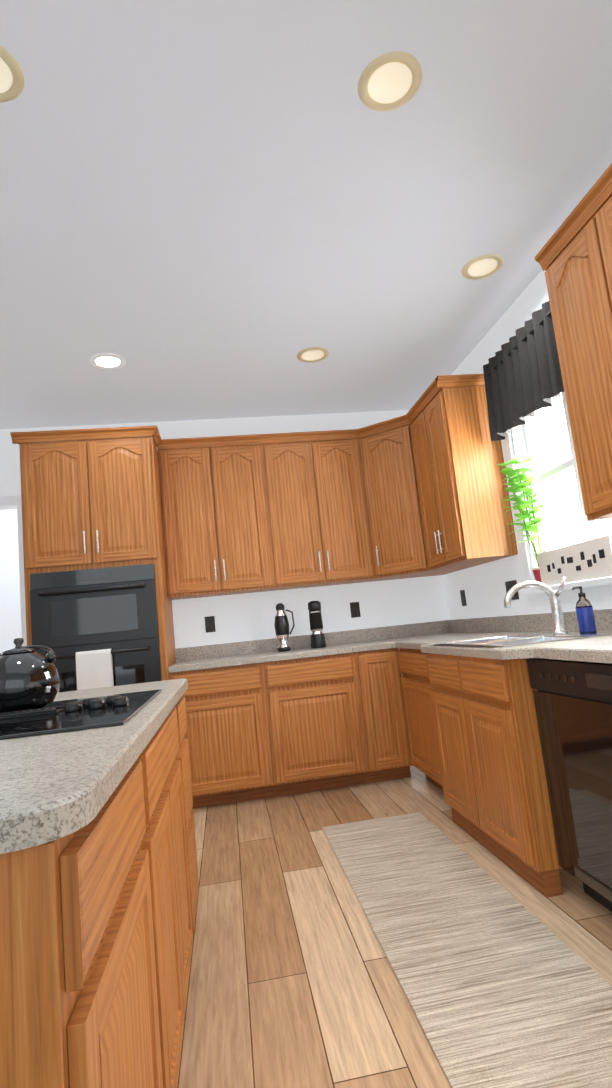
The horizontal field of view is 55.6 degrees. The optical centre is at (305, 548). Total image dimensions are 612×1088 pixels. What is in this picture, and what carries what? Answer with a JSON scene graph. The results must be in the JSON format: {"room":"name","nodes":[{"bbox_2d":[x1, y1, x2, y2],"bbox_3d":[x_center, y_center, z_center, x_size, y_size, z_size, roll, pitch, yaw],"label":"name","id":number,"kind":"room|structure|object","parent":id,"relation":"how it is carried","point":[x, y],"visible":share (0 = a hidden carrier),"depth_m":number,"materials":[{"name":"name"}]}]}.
{"room":"kitchen","nodes":[
{"label":"kitchen","id":0,"kind":"room"},
{"bbox_2d":[0,410,447,652],"bbox_3d":[-0.988,0.377,4.489,4.210,2.800,0.120,-5,-8,-9],"label":"wall","id":1,"kind":"structure","parent":0,"point":[251,616],"depth_m":4.62,"materials":[{"name":"paint"}]},
{"bbox_2d":[0,495,26,645],"bbox_3d":[-2.445,0.746,4.150,0.934,2.278,0.042,-5,-8,-9],"label":"door frame","id":2,"kind":"structure","parent":1,"relation":"attached to","point":[9,500],"depth_m":4.27,"materials":[{"name":"white wood"}]},
{"bbox_2d":[205,616,215,632],"bbox_3d":[-0.729,0.575,4.428,0.075,0.120,0.008,-5,-8,-9],"label":"electrical outlet","id":3,"kind":"object","parent":1,"relation":"attached to","point":[209,623],"visible":1,"depth_m":4.43,"materials":[{"name":"black plastic"}]},
{"bbox_2d":[157,434,276,599],"bbox_3d":[-0.669,-0.231,4.381,0.735,1.144,0.351,-5,-8,-9],"label":"upper cabinet","id":4,"kind":"object","parent":1,"relation":"attached to","point":[215,495],"depth_m":4.21,"materials":[{"name":"brown wood"}]},
{"bbox_2d":[261,429,376,590],"bbox_3d":[0.057,-0.291,4.490,0.740,1.144,0.351,-5,-8,-9],"label":"upper cabinet","id":5,"kind":"object","parent":1,"relation":"attached to","point":[319,519],"depth_m":4.32,"materials":[{"name":"brown wood"}]},
{"bbox_2d":[350,602,360,617],"bbox_3d":[0.393,0.483,4.597,0.075,0.120,0.008,-5,-8,-9],"label":"electrical outlet","id":6,"kind":"object","parent":1,"relation":"attached to","point":[355,608],"visible":1,"depth_m":4.59,"materials":[{"name":"black plastic"}]},
{"bbox_2d":[357,422,424,577],"bbox_3d":[0.641,-0.348,4.271,0.309,1.040,0.266,-5,-8,-9],"label":"upper cabinet","id":7,"kind":"object","parent":1,"relation":"attached to","point":[386,456],"depth_m":4.27,"materials":[{"name":"brown wood"}]},
{"bbox_2d":[0,0,611,428],"bbox_3d":[-1.740,-1.269,2.610,6.360,0.100,11.400,-5,-8,-9],"label":"ceiling","id":8,"kind":"structure","parent":0,"point":[220,208],"depth_m":2.33,"materials":[{"name":"paint"}]},
{"bbox_2d":[0,45,24,101],"bbox_3d":[-0.948,-1.414,1.720,0.210,0.008,0.210,-5,-8,-9],"label":"recessed light","id":9,"kind":"object","parent":8,"relation":"in","point":[12,80],"visible":1,"depth_m":1.75,"materials":[{"name":"beige plastic"}]},
{"bbox_2d":[90,353,125,369],"bbox_3d":[-1.208,-1.142,3.546,0.210,0.008,0.210,-5,-8,-9],"label":"recessed light","id":10,"kind":"object","parent":8,"relation":"in","point":[108,361],"visible":1,"depth_m":3.54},
{"bbox_2d":[297,347,328,362],"bbox_3d":[0.047,-1.245,3.735,0.210,0.008,0.210,-5,-8,-9],"label":"recessed light","id":11,"kind":"object","parent":8,"relation":"in","point":[311,354],"visible":1,"depth_m":3.73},
{"bbox_2d":[358,51,421,111],"bbox_3d":[0.275,-1.516,1.893,0.210,0.008,0.210,-5,-8,-9],"label":"recessed light","id":12,"kind":"object","parent":8,"relation":"in","point":[389,81],"visible":1,"depth_m":1.88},
{"bbox_2d":[461,254,503,279],"bbox_3d":[0.905,-1.437,2.968,0.210,0.008,0.210,-5,-8,-9],"label":"recessed light","id":13,"kind":"object","parent":8,"relation":"in","point":[482,266],"visible":1,"depth_m":2.96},
{"bbox_2d":[177,766,611,1087],"bbox_3d":[-1.446,1.590,2.225,6.360,0.100,11.400,-5,-8,-9],"label":"floor","id":14,"kind":"structure","parent":0,"point":[294,982],"depth_m":1.94,"materials":[{"name":"brown wood"}]},
{"bbox_2d":[10,425,175,680],"bbox_3d":[-1.384,0.493,4.014,0.937,2.525,0.667,-5,-8,-9],"label":"tall cabinet","id":15,"kind":"object","parent":14,"relation":"on","point":[90,500],"visible":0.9,"depth_m":3.82,"materials":[{"name":"brown wood"}]},
{"bbox_2d":[30,564,161,691],"bbox_3d":[-1.312,0.710,3.650,0.767,1.186,0.096,-5,-8,-9],"label":"double oven","id":16,"kind":"object","parent":15,"relation":"in","point":[114,609],"visible":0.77,"depth_m":3.69,"materials":[{"name":"black metal"}]},
{"bbox_2d":[76,649,113,689],"bbox_3d":[-1.305,0.804,3.597,0.210,0.346,0.048,-5,-8,-9],"label":"dish towel","id":17,"kind":"object","parent":16,"relation":"hanging from","point":[94,668],"visible":0.65,"depth_m":3.59,"materials":[{"name":"white fabric"}]},
{"bbox_2d":[0,695,198,1087],"bbox_3d":[-0.631,0.907,1.429,0.601,0.871,1.820,-5,-8,-9],"label":"kitchen island","id":18,"kind":"object","parent":14,"relation":"on","point":[97,917],"visible":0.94,"depth_m":0.78,"materials":[{"name":"brown wood"}]},
{"bbox_2d":[0,679,187,853],"bbox_3d":[-0.860,0.470,1.465,0.992,0.039,1.879,-5,-8,-9],"label":"island countertop","id":19,"kind":"structure","parent":18,"relation":"on","point":[54,786],"depth_m":0.83,"materials":[{"name":"stone"}]},
{"bbox_2d":[0,689,161,739],"bbox_3d":[-0.711,0.425,1.515,0.579,0.030,0.730,-5,-8,-9],"label":"cooktop","id":20,"kind":"object","parent":19,"relation":"in","point":[86,713],"visible":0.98,"depth_m":1.42,"materials":[{"name":"black glass"}]},
{"bbox_2d":[0,638,59,712],"bbox_3d":[-0.842,0.368,1.722,0.216,0.208,0.251,-5,-8,-9],"label":"kettle","id":21,"kind":"object","parent":20,"relation":"on","point":[29,677],"visible":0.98,"depth_m":1.64,"materials":[{"name":"black metal"}]},
{"bbox_2d":[169,662,276,808],"bbox_3d":[-0.579,1.251,4.026,0.605,0.872,0.640,-5,-8,-9],"label":"base cabinet","id":22,"kind":"object","parent":14,"relation":"on","point":[262,730],"depth_m":3.73,"materials":[{"name":"brown wood"}]},
{"bbox_2d":[265,652,372,796],"bbox_3d":[0.024,1.201,4.117,0.619,0.872,0.640,-5,-8,-9],"label":"base cabinet","id":23,"kind":"object","parent":14,"relation":"on","point":[317,713],"depth_m":3.82,"materials":[{"name":"brown wood"}]},
{"bbox_2d":[357,648,412,782],"bbox_3d":[0.485,1.163,4.186,0.316,0.872,0.640,-5,-8,-9],"label":"base cabinet","id":24,"kind":"object","parent":14,"relation":"on","point":[381,687],"depth_m":3.89,"materials":[{"name":"brown wood"}]},
{"bbox_2d":[397,648,436,785],"bbox_3d":[1.040,1.021,3.550,0.652,0.872,0.836,-5,-8,-9],"label":"base cabinet","id":25,"kind":"object","parent":14,"relation":"on","point":[420,742],"depth_m":3.65,"materials":[{"name":"brown wood"}]},
{"bbox_2d":[168,626,387,672],"bbox_3d":[-0.010,0.695,4.170,1.860,0.139,0.670,-5,-8,-9],"label":"countertop","id":26,"kind":"structure","parent":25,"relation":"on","point":[265,650],"depth_m":4.37,"materials":[{"name":"stone"}]},
{"bbox_2d":[274,603,294,651],"bbox_3d":[-0.155,0.576,4.288,0.152,0.355,0.112,-5,-8,-9],"label":"carafe","id":27,"kind":"object","parent":26,"relation":"on","point":[281,624],"visible":1,"depth_m":4.25,"materials":[{"name":"black plastic"}]},
{"bbox_2d":[308,601,325,647],"bbox_3d":[0.079,0.560,4.323,0.116,0.347,0.116,-5,-8,-9],"label":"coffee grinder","id":28,"kind":"object","parent":26,"relation":"on","point":[317,636],"visible":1,"depth_m":4.28,"materials":[{"name":"black plastic"}]},
{"bbox_2d":[388,609,611,663],"bbox_3d":[1.083,0.391,2.744,0.701,0.139,3.850,-5,-8,-9],"label":"countertop","id":29,"kind":"structure","parent":25,"relation":"on","point":[425,637],"depth_m":3.36,"materials":[{"name":"stone"}]},
{"bbox_2d":[435,632,611,646],"bbox_3d":[1.032,0.519,2.736,0.570,0.196,0.780,-5,-8,-9],"label":"sink","id":30,"kind":"object","parent":29,"relation":"in","point":[521,639],"visible":0.31,"depth_m":2.72,"materials":[{"name":"silver metal"}]},
{"bbox_2d":[504,577,567,633],"bbox_3d":[1.097,0.280,2.751,0.296,0.266,0.124,-5,-8,-9],"label":"faucet","id":31,"kind":"object","parent":29,"relation":"on","point":[553,595],"visible":1,"depth_m":2.77,"materials":[{"name":"silver metal"}]},
{"bbox_2d":[572,586,596,633],"bbox_3d":[1.262,0.278,2.635,0.080,0.217,0.071,-5,-8,-9],"label":"soap bottle","id":32,"kind":"object","parent":29,"relation":"on","point":[585,615],"visible":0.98,"depth_m":2.61,"materials":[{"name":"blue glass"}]},
{"bbox_2d":[421,653,476,839],"bbox_3d":[1.081,0.931,2.911,0.743,0.872,0.451,-5,-8,-9],"label":"base cabinet","id":33,"kind":"object","parent":14,"relation":"on","point":[440,682],"depth_m":2.90,"materials":[{"name":"brown wood"}]},
{"bbox_2d":[322,812,611,1087],"bbox_3d":[0.494,1.328,2.174,0.550,0.008,2.000,-5,-8,-9],"label":"rug","id":34,"kind":"object","parent":14,"relation":"on","point":[501,986],"visible":1,"depth_m":1.75,"materials":[{"name":"beige fabric"}]},
{"bbox_2d":[453,655,562,896],"bbox_3d":[1.142,0.865,2.469,0.743,0.872,0.451,-5,-8,-9],"label":"base cabinet","id":35,"kind":"object","parent":14,"relation":"on","point":[475,750],"depth_m":2.29,"materials":[{"name":"brown wood"}]},
{"bbox_2d":[412,641,523,659],"bbox_3d":[0.700,0.475,2.697,0.021,0.039,1.100,-5,-8,-9],"label":"countertop","id":36,"kind":"structure","parent":35,"relation":"on","point":[513,652],"depth_m":2.56,"materials":[{"name":"stone"}]},
{"bbox_2d":[527,658,611,911],"bbox_3d":[1.241,0.786,1.954,0.612,0.868,0.592,-5,-8,-9],"label":"dishwasher","id":37,"kind":"object","parent":14,"relation":"on","point":[573,702],"visible":1,"depth_m":1.98,"materials":[{"name":"black metal"}]},
{"bbox_2d":[444,270,611,619],"bbox_3d":[1.710,-0.359,1.082,0.160,2.800,7.740,-5,-8,-9],"label":"wall","id":38,"kind":"structure","parent":0,"point":[484,586],"depth_m":3.73,"materials":[{"name":"paint"}]},
{"bbox_2d":[405,374,517,573],"bbox_3d":[1.019,-0.471,3.886,0.352,1.144,0.590,-5,-8,-9],"label":"upper cabinet","id":39,"kind":"object","parent":38,"relation":"attached to","point":[417,490],"depth_m":3.61,"materials":[{"name":"brown wood"}]},
{"bbox_2d":[460,590,466,605],"bbox_3d":[1.189,0.372,4.381,0.008,0.120,0.075,-5,-8,-9],"label":"electrical outlet","id":40,"kind":"object","parent":38,"relation":"attached to","point":[463,597],"visible":1,"depth_m":4.37,"materials":[{"name":"black plastic"}]},
{"bbox_2d":[505,580,518,599],"bbox_3d":[1.292,0.261,3.636,0.008,0.120,0.139,-5,-8,-9],"label":"electrical outlet","id":41,"kind":"object","parent":38,"relation":"attached to","point":[509,585],"visible":0.58,"depth_m":3.62,"materials":[{"name":"black plastic"}]},
{"bbox_2d":[503,392,611,606],"bbox_3d":[1.373,-0.448,2.998,0.176,1.431,1.100,-5,-8,-9],"label":"window","id":42,"kind":"structure","parent":38,"relation":"in","point":[562,510],"depth_m":3.29,"materials":[{"name":"glass"}]},
{"bbox_2d":[483,301,563,440],"bbox_3d":[1.208,-0.971,3.040,0.084,0.492,1.113,-5,-8,-9],"label":"valance curtain","id":43,"kind":"object","parent":42,"relation":"hanging from","point":[522,374],"visible":0.62,"depth_m":3.14,"materials":[{"name":"fabric"}]},
{"bbox_2d":[497,458,554,582],"bbox_3d":[1.256,-0.157,3.267,0.279,0.749,0.288,-5,-8,-9],"label":"plant","id":44,"kind":"object","parent":42,"relation":"on","point":[531,526],"visible":0.96,"depth_m":3.29,"materials":[{"name":"green plant"}]},
{"bbox_2d":[537,535,611,585],"bbox_3d":[1.360,0.074,2.949,0.013,0.188,0.620,-5,-8,-9],"label":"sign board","id":45,"kind":"object","parent":42,"relation":"on","point":[586,560],"visible":1,"depth_m":2.90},
{"bbox_2d":[534,163,611,520],"bbox_3d":[1.260,-0.740,2.069,0.370,1.144,0.711,-5,-8,-9],"label":"upper cabinet","id":46,"kind":"object","parent":38,"relation":"attached to","point":[573,257],"visible":1,"depth_m":2.15,"materials":[{"name":"brown wood"}]}
]}

